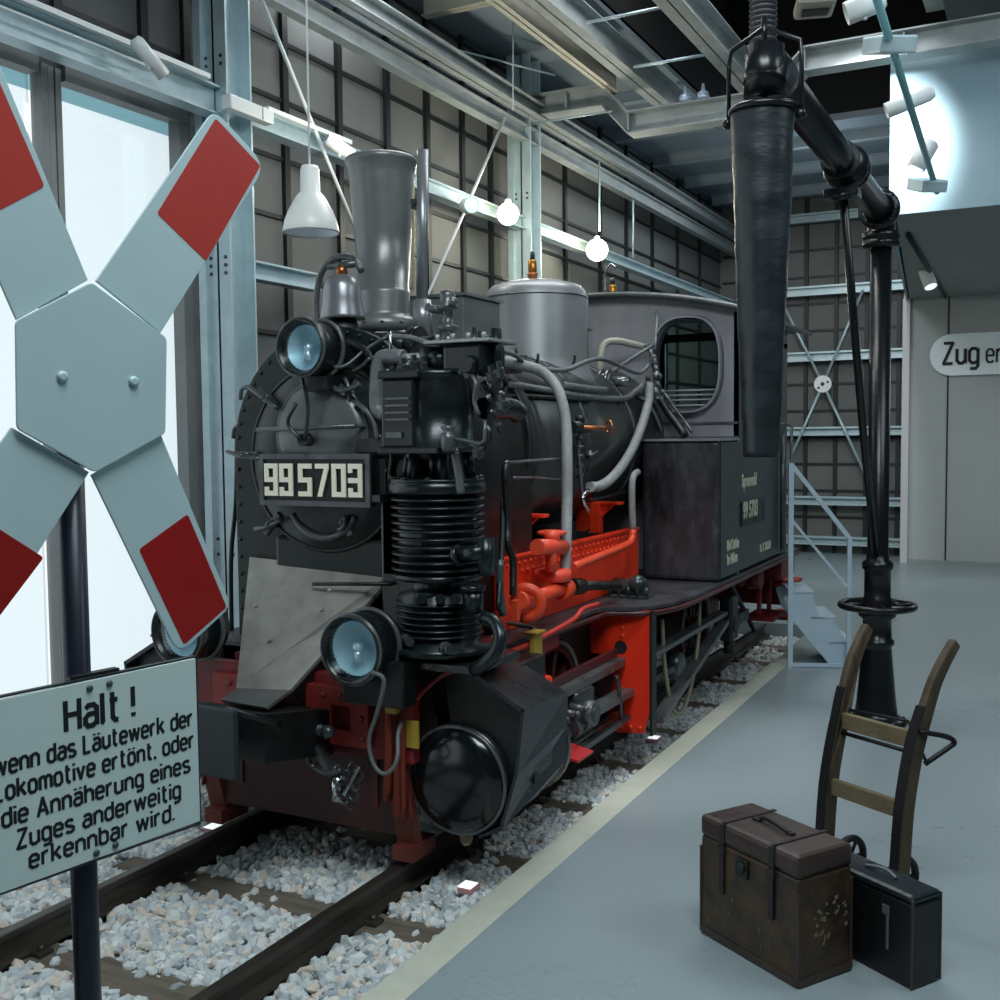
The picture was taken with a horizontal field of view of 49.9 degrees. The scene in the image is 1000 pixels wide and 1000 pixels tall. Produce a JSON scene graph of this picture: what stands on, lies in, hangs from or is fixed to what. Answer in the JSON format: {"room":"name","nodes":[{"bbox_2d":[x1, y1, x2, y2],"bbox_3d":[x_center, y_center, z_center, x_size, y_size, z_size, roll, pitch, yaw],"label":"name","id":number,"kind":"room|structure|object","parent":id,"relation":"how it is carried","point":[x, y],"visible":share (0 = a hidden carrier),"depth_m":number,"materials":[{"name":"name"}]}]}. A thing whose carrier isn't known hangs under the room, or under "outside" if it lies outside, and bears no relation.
{"room":"museum","nodes":[
{"label":"museum","id":0,"kind":"room"},
{"bbox_2d":[37,0,720,511],"bbox_3d":[-0.970,-1.632,9.021,0.150,6.700,21.300,1,4,27],"label":"wall","id":1,"kind":"structure","parent":0,"point":[352,97],"depth_m":9.29,"materials":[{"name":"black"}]},
{"bbox_2d":[0,42,67,688],"bbox_3d":[-2.975,-0.286,5.285,0.100,4.300,2.100,1,4,27],"label":"window","id":2,"kind":"structure","parent":1,"relation":"in","point":[45,80],"depth_m":6.05,"materials":[{"name":"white glass"}]},
{"bbox_2d":[61,64,205,542],"bbox_3d":[-2.242,-0.378,6.702,0.100,4.300,1.055,1,4,27],"label":"window","id":3,"kind":"structure","parent":1,"relation":"in","point":[187,343],"depth_m":7.00,"materials":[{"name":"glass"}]},
{"bbox_2d":[58,642,759,999],"bbox_3d":[-1.343,1.949,5.331,3.200,0.200,14.000,1,4,27],"label":"ground","id":4,"kind":"structure","parent":0,"point":[479,845],"depth_m":5.44,"materials":[{"name":"grey gravel"}]},
{"bbox_2d":[191,0,352,627],"bbox_3d":[-1.445,-1.490,7.566,0.244,6.400,1.647,1,4,27],"label":"steel column","id":5,"kind":"structure","parent":4,"relation":"on","point":[220,28],"depth_m":6.93,"materials":[{"name":"metal"}]},
{"bbox_2d":[0,0,220,117],"bbox_3d":[-3.471,-2.315,3.521,0.160,0.210,7.330,1,4,27],"label":"beam","id":6,"kind":"structure","parent":5,"relation":"attached to","point":[35,27],"depth_m":5.92,"materials":[{"name":"metal"}]},
{"bbox_2d":[130,36,169,80],"bbox_3d":[-1.974,-2.488,6.060,0.223,0.217,0.084,-4,5,-44],"label":"track spotlight","id":7,"kind":"object","parent":6,"relation":"attached to","point":[139,45],"visible":1,"depth_m":6.03,"materials":[{"name":"white metal"}]},
{"bbox_2d":[221,94,273,125],"bbox_3d":[-1.607,-2.488,6.864,0.083,0.090,0.420,1,4,27],"label":"junction box","id":8,"kind":"object","parent":5,"relation":"attached to","point":[233,104],"visible":1,"depth_m":6.81,"materials":[{"name":"white plastic"}]},
{"bbox_2d":[256,260,317,291],"bbox_3d":[-1.507,-1.540,7.405,0.120,0.120,0.750,1,4,27],"label":"beam","id":9,"kind":"structure","parent":5,"relation":"attached to","point":[266,273],"depth_m":7.41,"materials":[{"name":"metal"}]},
{"bbox_2d":[252,106,526,229],"bbox_3d":[-0.722,-2.640,8.839,0.160,0.150,4.140,1,4,27],"label":"beam","id":10,"kind":"structure","parent":5,"relation":"attached to","point":[291,131],"depth_m":7.71,"materials":[{"name":"metal"}]},
{"bbox_2d":[323,134,355,158],"bbox_3d":[-1.137,-2.495,7.619,0.235,0.176,0.100,-3,4,-34],"label":"track spotlight","id":11,"kind":"object","parent":10,"relation":"attached to","point":[331,141],"visible":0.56,"depth_m":7.58,"materials":[{"name":"white metal"}]},
{"bbox_2d":[459,197,479,213],"bbox_3d":[-0.269,-2.558,9.340,0.140,0.166,0.225,-2,4,-18],"label":"track spotlight","id":12,"kind":"object","parent":10,"relation":"attached to","point":[469,205],"visible":1,"depth_m":9.26,"materials":[{"name":"white metal"}]},
{"bbox_2d":[0,678,742,999],"bbox_3d":[-0.641,1.727,6.193,2.534,0.147,7.084,1,4,27],"label":"ballast","id":13,"kind":"object","parent":4,"relation":"on","point":[176,932],"visible":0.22,"depth_m":4.79,"materials":[{"name":"gravel"}]},
{"bbox_2d":[0,928,206,999],"bbox_3d":[-1.451,1.888,4.143,1.805,0.165,0.220,1,4,27],"label":"sleeper","id":14,"kind":"object","parent":13,"relation":"on","point":[113,975],"visible":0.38,"depth_m":4.14,"materials":[{"name":"brown wood"}]},
{"bbox_2d":[203,823,222,832],"bbox_3d":[-1.503,1.718,5.629,0.070,0.028,0.080,1,4,27],"label":"floor lamp","id":15,"kind":"object","parent":13,"relation":"on","point":[209,827],"visible":0.6,"depth_m":5.61,"materials":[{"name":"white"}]},
{"bbox_2d":[113,857,444,948],"bbox_3d":[-1.075,1.841,4.870,1.805,0.165,0.220,1,4,27],"label":"sleeper","id":16,"kind":"object","parent":13,"relation":"on","point":[293,903],"visible":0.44,"depth_m":4.82,"materials":[{"name":"brown wood"}]},
{"bbox_2d":[243,807,528,873],"bbox_3d":[-0.695,1.793,5.606,1.805,0.165,0.220,1,4,27],"label":"sleeper","id":17,"kind":"object","parent":13,"relation":"on","point":[374,839],"visible":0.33,"depth_m":5.57,"materials":[{"name":"brown wood"}]},
{"bbox_2d":[188,623,768,999],"bbox_3d":[-0.034,1.671,5.736,0.110,0.120,11.950,1,4,27],"label":"rail","id":18,"kind":"object","parent":17,"relation":"on","point":[263,973],"visible":0.52,"depth_m":4.55,"materials":[{"name":"metal"}]},
{"bbox_2d":[124,148,811,863],"bbox_3d":[0.238,-0.178,7.330,2.442,3.425,6.660,1,4,27],"label":"steam locomotive","id":19,"kind":"object","parent":18,"relation":"on","point":[461,518],"visible":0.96,"depth_m":5.29,"materials":[{"name":"metal"}]},
{"bbox_2d":[151,611,229,660],"bbox_3d":[-1.468,0.616,5.144,0.331,0.331,0.252,1,4,27],"label":"lamp","id":20,"kind":"object","parent":19,"relation":"attached to","point":[206,646],"depth_m":5.09,"materials":[{"name":"black"}]},
{"bbox_2d":[276,316,386,391],"bbox_3d":[-0.789,-0.687,5.052,0.454,0.348,0.300,1,4,27],"label":"lamp","id":21,"kind":"object","parent":19,"relation":"attached to","point":[326,356],"depth_m":5.02,"materials":[{"name":"black metal"}]},
{"bbox_2d":[320,606,415,775],"bbox_3d":[-0.575,0.821,4.685,0.366,0.705,0.272,1,4,27],"label":"lamp","id":22,"kind":"object","parent":19,"relation":"attached to","point":[365,650],"depth_m":4.65,"materials":[{"name":"black metal"}]},
{"bbox_2d":[651,316,721,412],"bbox_3d":[1.358,-0.990,7.854,0.524,0.704,0.050,1,4,27],"label":"window","id":23,"kind":"structure","parent":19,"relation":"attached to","point":[659,324],"depth_m":7.84,"materials":[{"name":"clear glass"}]},
{"bbox_2d":[457,880,478,894],"bbox_3d":[-0.145,1.750,4.859,0.070,0.028,0.080,1,4,27],"label":"floor lamp","id":24,"kind":"object","parent":13,"relation":"on","point":[467,887],"visible":1,"depth_m":4.84,"materials":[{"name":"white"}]},
{"bbox_2d":[515,795,591,817],"bbox_3d":[-0.305,1.744,6.360,1.805,0.165,0.220,1,4,27],"label":"sleeper","id":25,"kind":"object","parent":13,"relation":"on","point":[546,802],"visible":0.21,"depth_m":6.03,"materials":[{"name":"brown wood"}]},
{"bbox_2d":[572,756,644,776],"bbox_3d":[0.071,1.697,7.087,1.805,0.165,0.220,1,4,27],"label":"sleeper","id":26,"kind":"object","parent":13,"relation":"on","point":[610,764],"visible":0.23,"depth_m":6.77,"materials":[{"name":"brown wood"}]},
{"bbox_2d":[0,808,299,970],"bbox_3d":[-0.972,1.651,6.220,0.110,0.120,11.950,1,4,27],"label":"rail","id":27,"kind":"object","parent":26,"relation":"on","point":[53,924],"visible":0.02,"depth_m":4.91,"materials":[{"name":"metal"}]},
{"bbox_2d":[647,735,660,742],"bbox_3d":[1.031,1.599,7.196,0.070,0.028,0.080,1,4,27],"label":"floor lamp","id":28,"kind":"object","parent":13,"relation":"on","point":[654,738],"visible":0.91,"depth_m":7.17,"materials":[{"name":"white"}]},
{"bbox_2d":[594,691,718,708],"bbox_3d":[0.841,1.600,8.577,1.805,0.165,0.220,1,4,27],"label":"sleeper","id":29,"kind":"object","parent":13,"relation":"on","point":[691,703],"visible":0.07,"depth_m":8.25,"materials":[{"name":"brown wood"}]},
{"bbox_2d":[646,726,685,736],"bbox_3d":[0.465,1.647,7.850,1.805,0.165,0.220,1,4,27],"label":"sleeper","id":30,"kind":"object","parent":13,"relation":"on","point":[670,732],"visible":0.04,"depth_m":7.51,"materials":[{"name":"brown wood"}]},
{"bbox_2d":[428,22,541,294],"bbox_3d":[0.023,-1.645,9.914,0.514,6.400,2.306,1,4,21],"label":"steel column","id":31,"kind":"structure","parent":4,"relation":"on","point":[523,160],"depth_m":10.69,"materials":[{"name":"metal"}]},
{"bbox_2d":[258,0,734,256],"bbox_3d":[0.084,-3.604,10.321,0.100,0.150,16.800,1,4,27],"label":"ceiling beam","id":32,"kind":"structure","parent":31,"relation":"attached to","point":[321,19],"depth_m":9.44,"materials":[{"name":"grey metal"}]},
{"bbox_2d":[586,161,607,260],"bbox_3d":[1.058,-3.152,11.748,0.240,1.070,0.240,1,4,27],"label":"pendant bulb","id":33,"kind":"object","parent":32,"relation":"hanging from","point":[596,249],"visible":1,"depth_m":11.70,"materials":[{"name":"white glass"}]},
{"bbox_2d":[497,198,518,224],"bbox_3d":[0.073,-2.643,9.858,0.200,0.240,0.200,1,4,27],"label":"pendant bulb","id":34,"kind":"object","parent":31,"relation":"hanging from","point":[507,213],"visible":1,"depth_m":9.79,"materials":[{"name":"white glass"}]},
{"bbox_2d":[325,0,734,240],"bbox_3d":[0.171,-3.812,10.263,0.160,0.140,16.800,1,4,27],"label":"ceiling beam","id":35,"kind":"structure","parent":31,"relation":"attached to","point":[380,16],"depth_m":9.95,"materials":[{"name":"grey metal"}]},
{"bbox_2d":[541,200,736,303],"bbox_3d":[2.189,-3.304,14.327,0.282,0.762,7.800,1,4,27],"label":"beam","id":36,"kind":"structure","parent":31,"relation":"attached to","point":[551,235],"depth_m":13.27,"materials":[{"name":"metal"}]},
{"bbox_2d":[532,12,999,138],"bbox_3d":[5.088,-3.660,8.250,10.650,0.534,0.240,1,4,27],"label":"girder","id":37,"kind":"object","parent":31,"relation":"attached to","point":[980,32],"visible":0.73,"depth_m":9.66,"materials":[{"name":"metal"}]},
{"bbox_2d":[459,0,620,93],"bbox_3d":[-1.416,-3.742,6.606,1.207,0.210,8.850,1,4,27],"label":"ceiling beam","id":38,"kind":"structure","parent":37,"relation":"attached to","point":[519,12],"depth_m":9.12,"materials":[{"name":"metal"}]},
{"bbox_2d":[523,0,703,105],"bbox_3d":[-0.110,-3.733,6.523,0.900,0.304,9.900,1,4,27],"label":"ceiling beam","id":39,"kind":"structure","parent":37,"relation":"on","point":[576,19],"depth_m":9.26,"materials":[{"name":"metal"}]},
{"bbox_2d":[679,86,690,101],"bbox_3d":[1.721,-3.757,9.984,0.120,0.160,0.120,1,4,27],"label":"ceiling lamp","id":40,"kind":"object","parent":37,"relation":"on","point":[685,96],"visible":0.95,"depth_m":9.95,"materials":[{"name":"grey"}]},
{"bbox_2d":[652,0,745,92],"bbox_3d":[0.339,-3.756,6.290,0.200,0.240,9.900,1,4,27],"label":"ceiling beam","id":41,"kind":"structure","parent":37,"relation":"attached to","point":[699,21],"depth_m":8.97,"materials":[{"name":"grey metal"}]},
{"bbox_2d":[697,83,708,99],"bbox_3d":[1.872,-3.754,9.906,0.120,0.160,0.120,1,4,27],"label":"ceiling lamp","id":42,"kind":"object","parent":37,"relation":"on","point":[703,93],"visible":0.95,"depth_m":9.87,"materials":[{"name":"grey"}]},
{"bbox_2d":[656,632,799,685],"bbox_3d":[1.506,1.473,10.352,2.519,0.146,2.451,1,4,27],"label":"ballast","id":43,"kind":"object","parent":4,"relation":"on","point":[739,671],"visible":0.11,"depth_m":9.87,"materials":[{"name":"gravel"}]},
{"bbox_2d":[669,675,746,687],"bbox_3d":[1.231,1.551,9.331,1.805,0.165,0.220,1,4,27],"label":"sleeper","id":44,"kind":"object","parent":43,"relation":"on","point":[709,678],"visible":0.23,"depth_m":9.01,"materials":[{"name":"brown wood"}]},
{"bbox_2d":[660,655,769,670],"bbox_3d":[1.620,1.502,10.085,1.805,0.165,0.220,1,4,27],"label":"sleeper","id":45,"kind":"object","parent":43,"relation":"on","point":[736,660],"visible":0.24,"depth_m":9.76,"materials":[{"name":"brown wood"}]},
{"bbox_2d":[715,641,786,653],"bbox_3d":[1.987,1.456,10.794,1.805,0.165,0.220,1,4,27],"label":"sleeper","id":46,"kind":"object","parent":43,"relation":"on","point":[780,648],"visible":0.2,"depth_m":10.47,"materials":[{"name":"brown wood"}]},
{"bbox_2d":[405,551,999,999],"bbox_3d":[4.416,1.677,6.396,11.950,0.300,21.200,1,4,27],"label":"floor","id":47,"kind":"structure","parent":0,"point":[618,918],"depth_m":5.24,"materials":[{"name":"grey concrete"}]},
{"bbox_2d":[0,67,259,999],"bbox_3d":[-0.842,0.483,2.199,0.126,2.689,0.899,2,4,39],"label":"warning sign","id":48,"kind":"object","parent":47,"relation":"on","point":[96,765],"visible":1,"depth_m":2.16,"materials":[{"name":"metal"}]},
{"bbox_2d":[359,650,802,999],"bbox_3d":[-0.258,1.865,4.032,0.145,0.301,12.700,1,4,27],"label":"trim","id":49,"kind":"structure","parent":47,"relation":"attached to","point":[407,978],"depth_m":4.91,"materials":[{"name":"beige concrete"}]},
{"bbox_2d":[700,803,852,988],"bbox_3d":[1.020,1.450,4.038,0.290,0.497,0.524,-3,4,-30],"label":"suitcase","id":50,"kind":"object","parent":47,"relation":"on","point":[776,890],"visible":1,"depth_m":3.88,"materials":[{"name":"brown leather"}]},
{"bbox_2d":[793,635,811,650],"bbox_3d":[2.950,1.462,10.240,0.145,0.300,1.300,1,4,27],"label":"trim","id":51,"kind":"structure","parent":47,"relation":"attached to","point":[804,642],"depth_m":9.92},
{"bbox_2d":[776,463,859,667],"bbox_3d":[2.705,0.526,9.164,0.621,1.701,0.610,0,3,7],"label":"steps","id":52,"kind":"structure","parent":47,"relation":"on","point":[818,624],"depth_m":8.93,"materials":[{"name":"white metal"}]},
{"bbox_2d":[722,16,917,727],"bbox_3d":[1.849,-0.198,5.753,0.514,3.570,3.594,1,4,26],"label":"crane","id":53,"kind":"object","parent":47,"relation":"on","point":[779,102],"visible":0.98,"depth_m":4.28,"materials":[{"name":"metal"}]},
{"bbox_2d":[815,623,959,880],"bbox_3d":[1.595,1.121,4.540,0.504,1.090,0.550,-3,4,-31],"label":"truck","id":54,"kind":"object","parent":47,"relation":"on","point":[913,739],"visible":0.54,"depth_m":4.48,"materials":[{"name":"brown wood"}]},
{"bbox_2d":[849,852,942,989],"bbox_3d":[1.372,1.518,3.995,0.159,0.359,0.516,-2,4,-29],"label":"suitcase","id":55,"kind":"object","parent":47,"relation":"on","point":[897,916],"visible":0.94,"depth_m":3.81,"materials":[{"name":"grey"}]},
{"bbox_2d":[405,0,999,208],"bbox_3d":[4.245,-4.305,6.096,12.200,0.280,21.200,1,4,27],"label":"ceiling","id":56,"kind":"structure","parent":0,"point":[487,29],"depth_m":11.46,"materials":[{"name":"grey metal"}]},
{"bbox_2d":[282,0,339,238],"bbox_3d":[-1.063,-2.787,5.893,0.316,2.618,0.316,1,4,27],"label":"pendant lamp","id":57,"kind":"object","parent":56,"relation":"hanging from","point":[310,215],"visible":1,"depth_m":5.90,"materials":[{"name":"white metal"}]},
{"bbox_2d":[421,0,491,18],"bbox_3d":[-0.211,-4.220,9.024,1.000,0.150,0.100,1,4,27],"label":"ceiling beam","id":58,"kind":"structure","parent":56,"relation":"attached to","point":[432,8],"depth_m":9.13,"materials":[{"name":"grey metal"}]},
{"bbox_2d":[615,80,678,105],"bbox_3d":[1.344,-4.399,11.761,1.250,0.150,0.100,1,4,27],"label":"ceiling beam","id":59,"kind":"structure","parent":56,"relation":"attached to","point":[628,96],"depth_m":11.71,"materials":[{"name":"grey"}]},
{"bbox_2d":[614,127,715,143],"bbox_3d":[1.986,-4.480,13.002,1.250,0.150,0.100,1,4,27],"label":"ceiling beam","id":60,"kind":"structure","parent":56,"relation":"attached to","point":[621,136],"depth_m":13.15,"materials":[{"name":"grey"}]},
{"bbox_2d":[652,123,889,167],"bbox_3d":[6.471,-4.481,12.262,9.900,0.150,0.100,1,4,27],"label":"ceiling beam","id":61,"kind":"structure","parent":56,"relation":"attached to","point":[882,131],"depth_m":14.08,"materials":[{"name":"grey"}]},
{"bbox_2d":[684,152,889,188],"bbox_3d":[7.113,-4.561,13.504,9.900,0.150,0.100,1,4,27],"label":"ceiling beam","id":62,"kind":"structure","parent":56,"relation":"attached to","point":[877,159],"depth_m":15.04,"materials":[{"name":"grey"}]},
{"bbox_2d":[711,175,888,205],"bbox_3d":[7.755,-4.642,14.746,9.900,0.150,0.100,1,4,27],"label":"ceiling beam","id":63,"kind":"structure","parent":56,"relation":"attached to","point":[883,181],"depth_m":16.34,"materials":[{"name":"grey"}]},
{"bbox_2d":[923,0,944,12],"bbox_3d":[1.595,-3.922,5.009,0.140,0.240,8.800,1,4,27],"label":"ceiling beam","id":64,"kind":"structure","parent":56,"relation":"attached to","point":[930,5],"depth_m":8.80,"materials":[{"name":"grey metal"}]},
{"bbox_2d":[600,0,952,113],"bbox_3d":[0.358,-5.317,5.501,2.800,2.350,16.700,1,4,27],"label":"ceiling","id":65,"kind":"structure","parent":0,"point":[865,88],"depth_m":12.72,"materials":[{"name":"black"}]},
{"bbox_2d":[720,198,903,555],"bbox_3d":[5.088,-2.745,17.398,3.200,7.600,0.160,1,4,27],"label":"wall","id":66,"kind":"structure","parent":0,"point":[829,464],"depth_m":17.30,"materials":[{"name":"black"}]},
{"bbox_2d":[736,279,903,300],"bbox_3d":[5.076,-3.327,17.078,2.650,0.150,0.130,1,4,27],"label":"beam","id":67,"kind":"structure","parent":66,"relation":"attached to","point":[832,289],"depth_m":17.00,"materials":[{"name":"metal"}]},
{"bbox_2d":[786,290,863,471],"bbox_3d":[5.089,-1.826,17.013,1.468,3.027,0.092,1,4,27],"label":"brace","id":68,"kind":"object","parent":67,"relation":"attached to","point":[822,383],"visible":0.91,"depth_m":16.98,"materials":[{"name":"grey metal"}]},
{"bbox_2d":[790,208,858,224],"bbox_3d":[5.064,-4.475,17.010,2.650,0.140,0.130,1,4,27],"label":"beam","id":69,"kind":"structure","parent":66,"relation":"attached to","point":[826,216],"depth_m":17.00,"materials":[{"name":"metal"}]},
{"bbox_2d":[786,534,899,547],"bbox_3d":[5.116,0.646,17.316,2.650,0.140,0.130,1,4,27],"label":"beam","id":70,"kind":"structure","parent":66,"relation":"attached to","point":[798,539],"depth_m":17.18,"materials":[{"name":"metal"}]},
{"bbox_2d":[786,495,900,506],"bbox_3d":[5.109,0.007,17.278,2.650,0.140,0.130,1,4,27],"label":"beam","id":71,"kind":"structure","parent":66,"relation":"attached to","point":[798,500],"depth_m":17.11,"materials":[{"name":"metal"}]},
{"bbox_2d":[787,426,900,435],"bbox_3d":[5.098,-1.101,17.212,2.650,0.140,0.130,1,4,27],"label":"beam","id":72,"kind":"structure","parent":66,"relation":"attached to","point":[851,430],"depth_m":17.12,"materials":[{"name":"metal"}]},
{"bbox_2d":[787,348,901,362],"bbox_3d":[5.086,-2.289,17.141,2.650,0.150,0.130,1,4,27],"label":"beam","id":73,"kind":"structure","parent":66,"relation":"attached to","point":[895,352],"depth_m":17.05,"materials":[{"name":"metal"}]},
{"bbox_2d":[900,292,910,562],"bbox_3d":[6.208,-1.839,16.291,0.100,5.500,1.000,1,4,27],"label":"trim","id":74,"kind":"structure","parent":66,"relation":"attached to","point":[906,341],"depth_m":15.90,"materials":[{"name":"grey metal"}]},
{"bbox_2d":[793,0,836,19],"bbox_3d":[2.473,-3.878,8.441,0.300,0.115,0.360,0,3,10],"label":"ceiling projector","id":75,"kind":"object","parent":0,"point":[803,9],"visible":1,"depth_m":8.39,"materials":[{"name":"grey plastic"}]},
{"bbox_2d":[861,0,947,194],"bbox_3d":[2.613,-2.451,6.889,0.310,0.378,3.703,1,4,26],"label":"track","id":76,"kind":"object","parent":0,"point":[890,44],"visible":1,"depth_m":6.03,"materials":[{"name":"teal"}]},
{"bbox_2d":[842,0,886,24],"bbox_3d":[1.910,-2.585,5.633,0.222,0.169,0.119,0,4,15],"label":"track spotlight","id":77,"kind":"object","parent":76,"relation":"attached to","point":[854,11],"visible":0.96,"depth_m":5.60,"materials":[{"name":"white metal"}]},
{"bbox_2d":[883,86,935,118],"bbox_3d":[2.611,-2.540,6.860,0.311,0.181,0.099,0,4,16],"label":"track spotlight","id":78,"kind":"object","parent":76,"relation":"attached to","point":[925,94],"visible":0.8,"depth_m":6.83,"materials":[{"name":"white metal"}]},
{"bbox_2d":[908,138,937,171],"bbox_3d":[3.224,-2.630,8.198,0.218,0.250,0.139,1,4,27],"label":"track spotlight","id":79,"kind":"object","parent":76,"relation":"attached to","point":[916,162],"visible":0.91,"depth_m":8.15,"materials":[{"name":"white metal"}]},
{"bbox_2d":[889,47,999,299],"bbox_3d":[8.444,-3.325,10.788,9.000,1.320,6.740,1,4,27],"label":"wall","id":80,"kind":"structure","parent":0,"point":[963,116],"depth_m":9.33,"materials":[{"name":"white paint"}]},
{"bbox_2d":[897,205,999,298],"bbox_3d":[8.481,-2.747,10.829,8.950,0.120,6.700,1,4,27],"label":"ceiling","id":81,"kind":"structure","parent":80,"relation":"attached to","point":[961,247],"depth_m":11.58,"materials":[{"name":"grey paint"}]},
{"bbox_2d":[905,233,946,298],"bbox_3d":[5.185,-2.751,12.965,0.050,0.050,5.450,1,4,26],"label":"track","id":82,"kind":"object","parent":81,"relation":"attached to","point":[909,237],"visible":1,"depth_m":11.84,"materials":[{"name":"black metal"}]},
{"bbox_2d":[917,269,937,290],"bbox_3d":[5.155,-2.688,12.962,0.160,0.329,0.268,-2,4,-18],"label":"track spotlight","id":83,"kind":"object","parent":82,"relation":"attached to","point":[928,280],"visible":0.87,"depth_m":12.90,"materials":[{"name":"white metal"}]},
{"bbox_2d":[908,293,999,562],"bbox_3d":[10.051,-1.785,13.914,8.950,5.600,0.100,1,4,27],"label":"door","id":84,"kind":"structure","parent":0,"point":[973,461],"depth_m":15.70,"materials":[{"name":"white paint"}]},
{"bbox_2d":[944,296,949,560],"bbox_3d":[6.536,-1.031,15.715,0.020,3.950,0.015,1,4,27],"label":"trim","id":85,"kind":"structure","parent":84,"relation":"attached to","point":[948,296],"depth_m":15.72,"materials":[{"name":"black"}]},
{"bbox_2d":[907,559,999,565],"bbox_3d":[10.051,0.989,14.015,8.940,0.050,0.040,1,4,27],"label":"baseboard","id":86,"kind":"structure","parent":84,"relation":"attached to","point":[908,560],"depth_m":15.74,"materials":[{"name":"grey"}]},
{"bbox_2d":[930,332,999,375],"bbox_3d":[7.787,-2.082,14.972,3.356,0.600,0.064,1,4,27],"label":"wall sign","id":87,"kind":"object","parent":84,"relation":"attached to","point":[962,353],"visible":1,"depth_m":15.49,"materials":[{"name":"white"}]},
{"bbox_3d":[1.021,-5.625,6.774,2.200,0.500,5.600,1,4,27],"label":"duct","id":88,"kind":"object","parent":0,"visible":0},
{"bbox_2d":[749,0,777,43],"bbox_3d":[2.020,-4.759,8.231,0.220,2.722,0.220,1,4,27],"label":"flexible duct","id":89,"kind":"object","parent":88,"relation":"hanging from","point":[758,8],"visible":0.52,"depth_m":8.22,"materials":[{"name":"grey metal"}]},
{"label":"outside","id":90,"kind":"structure","parent":0,"visible":0},
{"bbox_2d":[0,66,168,135],"bbox_3d":[-3.990,-2.240,3.608,0.240,0.040,9.000,1,4,27],"label":"canopy","id":91,"kind":"object","parent":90,"point":[13,77],"visible":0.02,"depth_m":6.60,"materials":[{"name":"teal"}]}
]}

